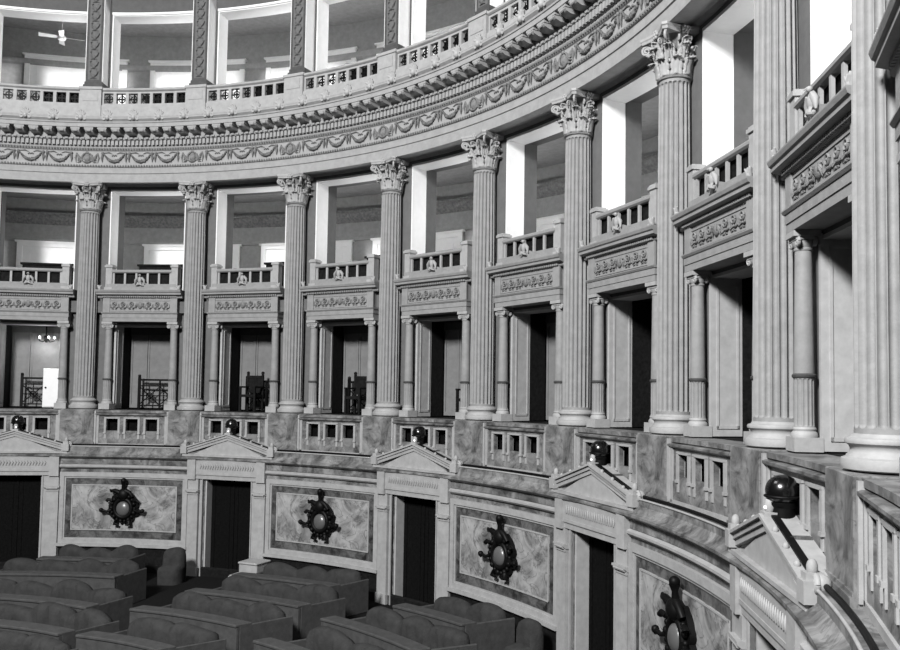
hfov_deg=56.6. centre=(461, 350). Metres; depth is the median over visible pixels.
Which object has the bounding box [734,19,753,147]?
trim
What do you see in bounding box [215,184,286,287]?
window
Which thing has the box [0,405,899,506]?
floor
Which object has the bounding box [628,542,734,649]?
marble panel
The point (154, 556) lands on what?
baseboard
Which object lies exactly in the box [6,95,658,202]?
ceiling
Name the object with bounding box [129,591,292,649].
bench
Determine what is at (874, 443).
column
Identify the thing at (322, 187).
window
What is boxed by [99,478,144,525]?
sconce
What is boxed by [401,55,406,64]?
grille
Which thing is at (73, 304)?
floor
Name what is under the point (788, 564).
door surround
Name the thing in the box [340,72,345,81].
grille
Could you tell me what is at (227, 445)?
door surround
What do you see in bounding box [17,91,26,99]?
grille
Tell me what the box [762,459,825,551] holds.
parapet
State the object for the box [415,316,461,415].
door frame
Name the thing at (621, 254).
surround
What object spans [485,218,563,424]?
surround
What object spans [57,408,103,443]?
pedestal
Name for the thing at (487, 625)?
bench
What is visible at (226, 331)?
door frame
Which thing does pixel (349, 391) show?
iron railing
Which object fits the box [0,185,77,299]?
window
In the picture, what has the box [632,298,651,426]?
trim
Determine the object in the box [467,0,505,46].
pier
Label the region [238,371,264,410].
chair
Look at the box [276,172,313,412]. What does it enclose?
column
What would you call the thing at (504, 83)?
entablature
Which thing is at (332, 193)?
trim
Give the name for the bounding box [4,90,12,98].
grille
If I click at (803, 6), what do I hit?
wall
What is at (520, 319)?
door
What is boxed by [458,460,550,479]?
rail
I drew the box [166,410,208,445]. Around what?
pedestal
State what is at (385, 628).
bench
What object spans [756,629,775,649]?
trim
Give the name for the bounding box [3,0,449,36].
ceiling
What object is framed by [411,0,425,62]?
window
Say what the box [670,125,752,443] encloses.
surround
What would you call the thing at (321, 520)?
sconce
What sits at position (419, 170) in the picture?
window
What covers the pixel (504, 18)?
grille
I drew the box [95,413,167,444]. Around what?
parapet
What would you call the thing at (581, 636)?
trim
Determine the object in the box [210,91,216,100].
grille
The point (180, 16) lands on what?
window
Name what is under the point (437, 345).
trim
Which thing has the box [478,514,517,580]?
sconce
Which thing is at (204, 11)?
pier
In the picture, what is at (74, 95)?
grille
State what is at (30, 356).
wall
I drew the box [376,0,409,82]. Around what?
pier
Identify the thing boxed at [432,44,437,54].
grille
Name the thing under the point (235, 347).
trim
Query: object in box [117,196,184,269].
trim
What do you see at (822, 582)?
rail
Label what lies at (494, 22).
grille
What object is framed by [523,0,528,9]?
grille
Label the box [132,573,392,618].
floor
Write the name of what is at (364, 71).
grille
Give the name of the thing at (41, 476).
trim
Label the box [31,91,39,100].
grille
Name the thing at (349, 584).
bench
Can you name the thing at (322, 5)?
window
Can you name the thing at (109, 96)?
grille
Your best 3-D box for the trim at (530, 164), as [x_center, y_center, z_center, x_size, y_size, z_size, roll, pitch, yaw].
[2.377,-3.601,19.596,0.461,3.900,2.785,3,-3,-34]
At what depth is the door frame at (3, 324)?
25.74 m
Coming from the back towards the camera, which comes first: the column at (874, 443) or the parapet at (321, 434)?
the parapet at (321, 434)
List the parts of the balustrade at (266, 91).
handrail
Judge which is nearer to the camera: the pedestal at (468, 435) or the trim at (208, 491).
the pedestal at (468, 435)
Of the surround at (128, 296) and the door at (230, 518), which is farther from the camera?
the surround at (128, 296)
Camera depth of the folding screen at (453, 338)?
22.78 m
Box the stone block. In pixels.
[238,558,270,572]
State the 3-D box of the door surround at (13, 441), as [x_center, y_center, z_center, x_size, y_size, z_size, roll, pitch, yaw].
[-13.195,4.289,24.776,3.058,4.312,0.815,1,-3,-8]
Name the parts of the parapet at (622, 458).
opening frame, opening frame, opening frame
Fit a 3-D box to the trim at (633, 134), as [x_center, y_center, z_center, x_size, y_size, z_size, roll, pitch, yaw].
[4.049,-3.738,16.399,0.461,3.900,2.785,2,-3,-21]
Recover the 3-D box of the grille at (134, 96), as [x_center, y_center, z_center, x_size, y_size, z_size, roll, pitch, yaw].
[-10.082,-7.756,25.765,0.287,0.320,0.032,1,-3,3]
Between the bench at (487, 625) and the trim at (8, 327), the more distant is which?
the trim at (8, 327)
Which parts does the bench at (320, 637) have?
panel, draped backrest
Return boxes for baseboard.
[0,562,545,649]
[57,546,555,649]
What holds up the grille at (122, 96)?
attached to the balustrade at (171, 100)
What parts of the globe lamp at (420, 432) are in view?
globe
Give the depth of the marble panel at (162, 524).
24.60 m
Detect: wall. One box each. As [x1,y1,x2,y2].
[0,0,505,87]
[0,0,851,436]
[1,0,475,103]
[3,136,657,269]
[10,332,60,405]
[39,445,889,649]
[46,432,873,608]
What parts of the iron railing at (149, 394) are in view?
post, rail, rail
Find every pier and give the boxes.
[79,0,110,115]
[184,0,216,115]
[283,0,314,103]
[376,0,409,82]
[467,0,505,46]
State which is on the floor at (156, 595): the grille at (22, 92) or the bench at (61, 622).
the bench at (61, 622)
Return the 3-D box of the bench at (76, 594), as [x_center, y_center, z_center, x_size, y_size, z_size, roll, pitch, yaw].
[-9.866,5.651,18.498,5.147,1.055,1.713,0,-3,9]
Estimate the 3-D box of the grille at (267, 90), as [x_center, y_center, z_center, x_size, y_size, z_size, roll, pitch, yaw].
[-5.676,-7.739,24.840,0.287,0.320,0.032,0,-3,20]
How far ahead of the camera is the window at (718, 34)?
13.99 m
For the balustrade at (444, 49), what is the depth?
21.72 m
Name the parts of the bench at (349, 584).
draped backrest, panel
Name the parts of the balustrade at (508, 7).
handrail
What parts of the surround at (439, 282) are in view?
post, cornice, sill, handrail, architrave, post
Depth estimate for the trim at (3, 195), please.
26.39 m
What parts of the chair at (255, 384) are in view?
leg, post, seat, leg, backrest, post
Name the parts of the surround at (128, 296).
cornice, sill, handrail, architrave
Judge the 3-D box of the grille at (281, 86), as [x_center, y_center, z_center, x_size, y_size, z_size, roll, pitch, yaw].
[-5.318,-7.740,24.701,0.287,0.320,0.032,0,-3,22]
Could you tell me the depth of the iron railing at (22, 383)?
26.27 m
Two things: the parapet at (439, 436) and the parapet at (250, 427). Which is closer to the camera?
the parapet at (439, 436)
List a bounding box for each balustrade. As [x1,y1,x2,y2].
[0,83,79,114]
[101,87,185,117]
[206,77,283,111]
[303,56,377,101]
[396,22,467,76]
[487,0,537,36]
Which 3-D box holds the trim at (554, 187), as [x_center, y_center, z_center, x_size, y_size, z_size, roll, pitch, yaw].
[-2.965,-4.998,19.149,37.343,0.390,14.952,-2,-4,43]
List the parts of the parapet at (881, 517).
opening frame, panel, opening frame, opening frame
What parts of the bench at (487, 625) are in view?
panel, draped backrest, panel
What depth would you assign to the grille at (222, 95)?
25.31 m
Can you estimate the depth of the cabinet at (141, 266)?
26.56 m
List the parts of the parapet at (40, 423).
opening frame, opening frame, opening frame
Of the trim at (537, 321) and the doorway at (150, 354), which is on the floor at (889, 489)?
the doorway at (150, 354)
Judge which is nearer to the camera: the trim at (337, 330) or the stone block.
the stone block
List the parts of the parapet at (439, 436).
opening frame, opening frame, opening frame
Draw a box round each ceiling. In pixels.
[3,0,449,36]
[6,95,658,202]
[12,314,555,334]
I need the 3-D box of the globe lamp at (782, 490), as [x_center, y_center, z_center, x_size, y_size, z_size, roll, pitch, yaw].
[3.498,1.825,9.096,0.409,0.956,1.207,1,-3,5]
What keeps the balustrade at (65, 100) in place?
on the entablature
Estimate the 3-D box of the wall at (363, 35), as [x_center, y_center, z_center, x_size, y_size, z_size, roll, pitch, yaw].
[-2.776,-9.438,19.506,37.928,4.600,15.190,-2,-4,43]
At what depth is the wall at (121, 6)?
26.30 m
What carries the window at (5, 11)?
in the wall at (121, 6)
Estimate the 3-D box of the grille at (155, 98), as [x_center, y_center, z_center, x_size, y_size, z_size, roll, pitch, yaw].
[-9.316,-7.748,25.702,0.287,0.320,0.032,1,-3,6]
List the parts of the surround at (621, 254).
cornice, architrave, handrail, sill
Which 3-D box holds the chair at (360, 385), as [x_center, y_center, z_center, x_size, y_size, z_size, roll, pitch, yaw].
[-2.962,1.190,23.881,0.612,1.210,0.535,-1,-3,30]
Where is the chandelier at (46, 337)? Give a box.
[38,326,55,342]
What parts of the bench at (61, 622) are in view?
draped backrest, panel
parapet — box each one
[0,412,58,439]
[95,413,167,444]
[200,415,267,447]
[298,418,361,453]
[392,421,453,457]
[483,426,544,473]
[575,433,636,480]
[667,443,730,521]
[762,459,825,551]
[857,490,899,649]
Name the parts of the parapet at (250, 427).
opening frame, opening frame, panel, opening frame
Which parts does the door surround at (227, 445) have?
raking cornice, bed cornice, raking cornice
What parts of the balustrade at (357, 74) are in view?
handrail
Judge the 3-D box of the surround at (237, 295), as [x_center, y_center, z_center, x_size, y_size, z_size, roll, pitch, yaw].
[-6.474,-0.415,24.834,2.660,4.430,0.570,0,-3,18]
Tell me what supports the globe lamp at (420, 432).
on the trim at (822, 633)
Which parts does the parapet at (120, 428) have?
opening frame, opening frame, opening frame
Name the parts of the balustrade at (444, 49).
handrail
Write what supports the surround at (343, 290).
on the floor at (889, 489)
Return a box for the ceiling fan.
[38,21,83,45]
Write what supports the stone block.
on the floor at (156, 595)
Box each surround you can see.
[0,263,76,408]
[0,424,69,556]
[95,264,184,409]
[180,428,274,575]
[201,261,284,412]
[299,254,379,415]
[371,436,458,604]
[393,240,471,419]
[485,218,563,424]
[549,454,640,649]
[577,183,657,431]
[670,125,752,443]
[725,498,827,649]
[767,24,851,451]
[868,0,899,477]
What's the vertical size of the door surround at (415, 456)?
4.312 m
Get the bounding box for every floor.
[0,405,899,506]
[70,283,494,313]
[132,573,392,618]
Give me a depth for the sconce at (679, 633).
12.11 m
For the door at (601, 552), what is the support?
attached to the door surround at (594, 482)
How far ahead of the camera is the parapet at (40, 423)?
24.98 m
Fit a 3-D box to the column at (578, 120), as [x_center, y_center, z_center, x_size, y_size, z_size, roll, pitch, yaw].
[2.434,-1.913,17.475,0.999,6.917,0.999,2,-3,-21]
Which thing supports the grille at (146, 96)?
attached to the balustrade at (171, 100)
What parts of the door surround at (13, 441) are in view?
raking cornice, bed cornice, raking cornice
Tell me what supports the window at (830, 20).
in the wall at (803, 6)
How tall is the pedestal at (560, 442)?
1.108 m
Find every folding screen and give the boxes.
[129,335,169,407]
[240,335,271,409]
[342,333,367,412]
[444,329,461,415]
[546,323,555,419]
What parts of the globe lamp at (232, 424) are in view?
globe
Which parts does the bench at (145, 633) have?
panel, draped backrest, panel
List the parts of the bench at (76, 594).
draped backrest, panel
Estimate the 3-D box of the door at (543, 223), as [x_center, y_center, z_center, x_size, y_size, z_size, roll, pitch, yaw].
[2.024,-5.954,24.645,3.602,9.100,0.214,-2,-4,43]
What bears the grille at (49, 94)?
attached to the balustrade at (65, 100)
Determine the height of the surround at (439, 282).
4.430 m
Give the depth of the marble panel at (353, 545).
22.63 m
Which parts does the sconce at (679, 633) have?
arm, glass globe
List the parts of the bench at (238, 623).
draped backrest, panel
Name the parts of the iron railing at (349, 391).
post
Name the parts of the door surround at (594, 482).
raking cornice, bed cornice, raking cornice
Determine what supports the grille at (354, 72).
attached to the balustrade at (357, 74)
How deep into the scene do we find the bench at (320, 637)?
15.22 m
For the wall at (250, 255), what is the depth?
29.26 m
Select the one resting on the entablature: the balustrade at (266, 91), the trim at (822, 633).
the balustrade at (266, 91)
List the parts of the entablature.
cornice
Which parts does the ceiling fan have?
blade, blade, motor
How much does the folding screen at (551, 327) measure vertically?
2.340 m
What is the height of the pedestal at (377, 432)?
1.108 m
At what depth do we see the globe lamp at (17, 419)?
24.66 m
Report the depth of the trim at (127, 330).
26.52 m
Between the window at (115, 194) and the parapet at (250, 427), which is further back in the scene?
the window at (115, 194)
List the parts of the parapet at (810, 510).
opening frame, opening frame, opening frame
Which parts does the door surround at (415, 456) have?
raking cornice, bed cornice, raking cornice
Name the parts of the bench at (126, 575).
draped backrest, panel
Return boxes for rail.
[69,441,183,448]
[274,447,371,458]
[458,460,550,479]
[636,490,727,529]
[813,573,878,649]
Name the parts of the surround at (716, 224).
cornice, architrave, sill, handrail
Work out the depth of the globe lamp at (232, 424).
24.11 m
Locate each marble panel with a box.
[55,472,187,549]
[262,479,377,572]
[446,498,556,630]
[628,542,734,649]
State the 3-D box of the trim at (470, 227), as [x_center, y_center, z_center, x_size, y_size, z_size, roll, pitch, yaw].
[-2.959,-4.233,19.129,37.343,0.120,14.901,-2,-4,43]
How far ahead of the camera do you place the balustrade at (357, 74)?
23.68 m
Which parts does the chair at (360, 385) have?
leg, post, seat, leg, backrest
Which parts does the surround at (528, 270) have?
cornice, architrave, sill, handrail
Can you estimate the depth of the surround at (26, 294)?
25.41 m
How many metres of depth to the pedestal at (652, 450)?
13.89 m
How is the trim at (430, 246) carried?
attached to the wall at (803, 6)
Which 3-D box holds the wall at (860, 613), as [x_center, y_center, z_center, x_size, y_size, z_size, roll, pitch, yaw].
[-4.802,4.343,16.867,29.544,3.650,11.914,-2,-4,43]
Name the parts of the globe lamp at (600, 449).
globe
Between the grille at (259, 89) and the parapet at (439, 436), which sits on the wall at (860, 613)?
the parapet at (439, 436)
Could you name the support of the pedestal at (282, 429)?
on the wall at (860, 613)
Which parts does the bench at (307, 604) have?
draped backrest, panel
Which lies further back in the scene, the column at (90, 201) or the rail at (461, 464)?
the column at (90, 201)
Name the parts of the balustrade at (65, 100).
handrail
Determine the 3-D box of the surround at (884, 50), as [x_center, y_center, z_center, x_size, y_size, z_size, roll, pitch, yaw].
[3.356,-1.235,5.787,0.570,4.430,2.660,0,-3,18]
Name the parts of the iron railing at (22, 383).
post, rail, rail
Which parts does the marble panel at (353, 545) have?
moulding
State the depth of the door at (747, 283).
13.55 m
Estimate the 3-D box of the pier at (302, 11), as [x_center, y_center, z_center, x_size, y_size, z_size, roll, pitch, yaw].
[-4.753,-9.245,24.696,0.741,4.520,0.674,0,-3,24]
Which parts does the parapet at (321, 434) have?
opening frame, opening frame, opening frame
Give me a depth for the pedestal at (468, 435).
19.76 m
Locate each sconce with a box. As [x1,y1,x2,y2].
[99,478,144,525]
[298,488,338,540]
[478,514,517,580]
[651,576,696,649]
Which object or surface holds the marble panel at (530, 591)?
attached to the wall at (860, 613)
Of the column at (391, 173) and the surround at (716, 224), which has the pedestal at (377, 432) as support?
the column at (391, 173)
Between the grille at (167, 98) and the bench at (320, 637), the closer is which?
the bench at (320, 637)
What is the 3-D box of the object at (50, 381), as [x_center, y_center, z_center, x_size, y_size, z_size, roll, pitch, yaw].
[-12.881,1.167,26.394,0.564,1.220,0.401,1,-3,-8]
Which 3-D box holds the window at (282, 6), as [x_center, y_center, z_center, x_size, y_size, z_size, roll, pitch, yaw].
[-6.182,-8.754,25.794,2.870,3.770,0.661,0,-3,18]
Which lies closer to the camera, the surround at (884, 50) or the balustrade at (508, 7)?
the surround at (884, 50)
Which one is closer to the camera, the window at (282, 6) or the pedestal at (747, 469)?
the pedestal at (747, 469)
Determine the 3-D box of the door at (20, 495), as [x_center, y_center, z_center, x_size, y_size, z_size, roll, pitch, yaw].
[-13.222,4.990,24.860,1.768,2.920,0.094,1,-3,-8]
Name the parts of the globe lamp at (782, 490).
globe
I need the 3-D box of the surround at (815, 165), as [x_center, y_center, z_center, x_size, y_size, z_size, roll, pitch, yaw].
[4.038,-1.053,9.201,0.570,4.430,2.660,1,-3,5]
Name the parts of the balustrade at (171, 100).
handrail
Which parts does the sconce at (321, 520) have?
arm, glass globe, arm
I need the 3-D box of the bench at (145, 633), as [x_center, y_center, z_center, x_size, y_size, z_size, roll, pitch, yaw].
[-5.701,5.594,15.455,2.559,0.983,1.287,0,-3,24]
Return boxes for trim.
[0,191,75,266]
[0,450,851,649]
[2,8,526,71]
[3,325,57,406]
[4,193,649,245]
[5,151,657,227]
[38,476,41,557]
[59,464,814,649]
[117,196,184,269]
[122,327,169,407]
[203,479,212,566]
[225,191,283,268]
[230,327,271,409]
[327,180,378,263]
[331,325,367,412]
[393,495,404,596]
[425,161,471,252]
[430,320,461,415]
[524,131,563,234]
[529,312,555,420]
[574,531,588,649]
[625,86,658,203]
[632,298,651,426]
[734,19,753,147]
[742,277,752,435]
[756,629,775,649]
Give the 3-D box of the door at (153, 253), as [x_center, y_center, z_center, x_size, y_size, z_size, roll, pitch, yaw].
[-9.500,-5.867,29.691,3.602,9.100,0.214,1,-3,5]
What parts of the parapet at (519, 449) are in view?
opening frame, opening frame, opening frame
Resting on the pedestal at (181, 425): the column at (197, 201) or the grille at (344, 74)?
the column at (197, 201)
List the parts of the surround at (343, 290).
cornice, sill, handrail, architrave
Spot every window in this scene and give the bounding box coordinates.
[0,5,86,82]
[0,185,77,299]
[109,189,185,300]
[110,11,192,103]
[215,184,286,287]
[216,0,291,99]
[315,172,378,263]
[316,0,346,86]
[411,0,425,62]
[411,151,470,253]
[506,117,562,237]
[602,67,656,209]
[702,0,753,165]
[810,0,850,83]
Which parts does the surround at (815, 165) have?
cornice, architrave, handrail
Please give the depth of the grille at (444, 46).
21.46 m
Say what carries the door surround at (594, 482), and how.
on the floor at (156, 595)
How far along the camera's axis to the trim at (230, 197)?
26.28 m
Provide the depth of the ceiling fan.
27.99 m
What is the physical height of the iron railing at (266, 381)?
1.080 m
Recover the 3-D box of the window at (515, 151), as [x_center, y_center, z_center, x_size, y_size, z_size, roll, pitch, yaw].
[2.000,-3.451,19.292,0.612,3.460,2.503,3,-3,-34]
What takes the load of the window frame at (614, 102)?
in the wall at (803, 6)
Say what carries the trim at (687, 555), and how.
attached to the wall at (860, 613)
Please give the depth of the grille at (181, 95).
25.59 m
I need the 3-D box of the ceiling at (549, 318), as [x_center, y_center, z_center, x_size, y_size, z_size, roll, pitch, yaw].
[-2.037,-1.138,18.183,9.433,0.590,29.696,3,-4,-40]
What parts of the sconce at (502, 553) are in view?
arm, glass globe, arm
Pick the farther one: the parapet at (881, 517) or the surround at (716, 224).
the surround at (716, 224)
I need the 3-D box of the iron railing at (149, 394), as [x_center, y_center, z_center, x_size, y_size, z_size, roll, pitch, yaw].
[-9.538,1.286,26.403,1.447,1.080,0.100,1,-3,5]
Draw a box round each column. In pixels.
[68,181,107,408]
[177,180,213,410]
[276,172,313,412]
[370,156,409,415]
[461,130,503,419]
[550,88,599,425]
[640,20,699,434]
[744,0,797,448]
[839,0,899,473]
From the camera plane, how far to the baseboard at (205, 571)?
23.89 m
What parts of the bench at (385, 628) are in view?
panel, draped backrest, panel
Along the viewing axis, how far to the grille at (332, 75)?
23.92 m
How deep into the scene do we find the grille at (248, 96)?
25.08 m
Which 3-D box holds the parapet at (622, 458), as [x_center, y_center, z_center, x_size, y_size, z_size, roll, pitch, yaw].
[2.816,2.073,15.624,0.350,0.980,2.244,2,-3,-21]
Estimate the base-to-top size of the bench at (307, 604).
1.048 m
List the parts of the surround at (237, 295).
cornice, sill, handrail, architrave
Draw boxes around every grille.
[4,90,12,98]
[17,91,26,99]
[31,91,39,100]
[44,92,52,101]
[57,93,65,101]
[70,93,78,102]
[105,94,112,103]
[117,94,125,103]
[130,94,137,103]
[142,94,149,103]
[154,94,161,102]
[166,94,173,102]
[178,93,184,102]
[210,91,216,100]
[221,90,227,99]
[232,89,239,98]
[244,88,250,97]
[255,87,261,95]
[266,85,272,94]
[277,84,283,93]
[307,79,313,87]
[318,77,324,86]
[329,74,334,83]
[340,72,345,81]
[350,70,356,78]
[361,67,366,76]
[372,64,376,73]
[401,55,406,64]
[411,52,416,61]
[422,48,427,57]
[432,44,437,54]
[443,40,447,49]
[453,35,458,45]
[492,16,497,27]
[503,11,507,21]
[513,5,517,16]
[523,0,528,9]
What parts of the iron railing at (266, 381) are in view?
post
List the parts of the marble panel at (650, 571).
moulding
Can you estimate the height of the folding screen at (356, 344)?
2.340 m
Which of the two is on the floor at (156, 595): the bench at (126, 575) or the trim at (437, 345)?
the bench at (126, 575)
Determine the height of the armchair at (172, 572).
0.974 m
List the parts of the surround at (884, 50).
cornice, architrave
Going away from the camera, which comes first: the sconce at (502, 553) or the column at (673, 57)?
the column at (673, 57)
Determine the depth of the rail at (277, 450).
22.88 m
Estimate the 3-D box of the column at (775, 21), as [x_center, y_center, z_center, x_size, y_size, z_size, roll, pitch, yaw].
[4.135,-2.218,10.957,0.999,6.917,0.999,1,-3,5]
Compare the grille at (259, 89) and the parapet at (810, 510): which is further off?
the grille at (259, 89)
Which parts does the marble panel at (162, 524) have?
moulding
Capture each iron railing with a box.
[19,373,42,406]
[137,374,167,408]
[245,376,269,410]
[347,376,365,412]
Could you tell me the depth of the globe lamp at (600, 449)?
15.41 m
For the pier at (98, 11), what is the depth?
25.87 m
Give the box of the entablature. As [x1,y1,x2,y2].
[0,0,727,186]
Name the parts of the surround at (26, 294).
handrail, sill, architrave, cornice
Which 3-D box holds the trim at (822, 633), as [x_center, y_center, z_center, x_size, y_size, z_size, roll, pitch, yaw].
[-4.896,2.777,16.822,28.959,0.510,11.653,-2,-4,43]
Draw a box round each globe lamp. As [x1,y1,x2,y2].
[11,415,39,442]
[212,419,251,445]
[400,426,439,456]
[589,440,622,475]
[763,474,812,539]
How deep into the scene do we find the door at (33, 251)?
29.52 m
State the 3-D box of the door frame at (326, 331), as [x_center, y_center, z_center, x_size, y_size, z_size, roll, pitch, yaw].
[-3.139,0.479,23.848,1.870,2.620,0.583,-1,-3,30]
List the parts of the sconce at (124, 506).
arm, glass globe, arm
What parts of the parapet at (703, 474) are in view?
opening frame, opening frame, opening frame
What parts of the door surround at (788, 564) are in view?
raking cornice, bed cornice, raking cornice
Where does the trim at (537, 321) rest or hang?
attached to the wall at (803, 6)
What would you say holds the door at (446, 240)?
in the wall at (250, 255)
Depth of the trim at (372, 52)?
29.60 m
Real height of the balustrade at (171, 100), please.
1.070 m
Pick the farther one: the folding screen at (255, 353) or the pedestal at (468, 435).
the folding screen at (255, 353)
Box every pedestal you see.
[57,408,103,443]
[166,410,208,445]
[266,413,306,449]
[361,416,398,454]
[453,420,503,467]
[542,425,592,477]
[636,433,688,501]
[727,445,792,522]
[824,466,899,608]
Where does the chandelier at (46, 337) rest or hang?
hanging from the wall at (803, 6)
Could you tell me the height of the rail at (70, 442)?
0.187 m
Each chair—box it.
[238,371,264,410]
[344,372,366,413]
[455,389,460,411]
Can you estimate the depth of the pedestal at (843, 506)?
7.21 m
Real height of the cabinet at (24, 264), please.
1.260 m
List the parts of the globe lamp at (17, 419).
globe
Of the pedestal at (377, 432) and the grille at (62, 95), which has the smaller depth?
the pedestal at (377, 432)
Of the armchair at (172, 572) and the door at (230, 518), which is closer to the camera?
the armchair at (172, 572)
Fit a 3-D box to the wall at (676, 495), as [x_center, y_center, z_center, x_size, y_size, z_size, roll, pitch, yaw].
[-4.858,2.335,16.879,28.959,0.400,11.560,-2,-4,43]
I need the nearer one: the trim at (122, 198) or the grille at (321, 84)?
the grille at (321, 84)
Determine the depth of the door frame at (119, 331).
25.90 m
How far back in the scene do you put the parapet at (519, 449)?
18.55 m
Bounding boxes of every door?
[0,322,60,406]
[0,475,41,561]
[15,52,129,266]
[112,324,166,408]
[142,59,246,268]
[210,480,250,569]
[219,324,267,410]
[259,46,358,267]
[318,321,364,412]
[370,21,466,254]
[403,496,435,603]
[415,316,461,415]
[510,306,555,420]
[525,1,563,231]
[589,536,613,649]
[607,291,651,426]
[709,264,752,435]
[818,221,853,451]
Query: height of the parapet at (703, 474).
0.980 m
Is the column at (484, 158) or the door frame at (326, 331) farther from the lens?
the door frame at (326, 331)
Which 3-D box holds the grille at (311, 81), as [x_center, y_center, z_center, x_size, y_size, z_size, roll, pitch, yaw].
[-4.351,-7.748,24.271,0.287,0.320,0.032,-1,-3,26]
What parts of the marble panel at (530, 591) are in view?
moulding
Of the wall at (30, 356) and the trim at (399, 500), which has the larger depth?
the wall at (30, 356)
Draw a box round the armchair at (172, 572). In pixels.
[157,547,185,585]

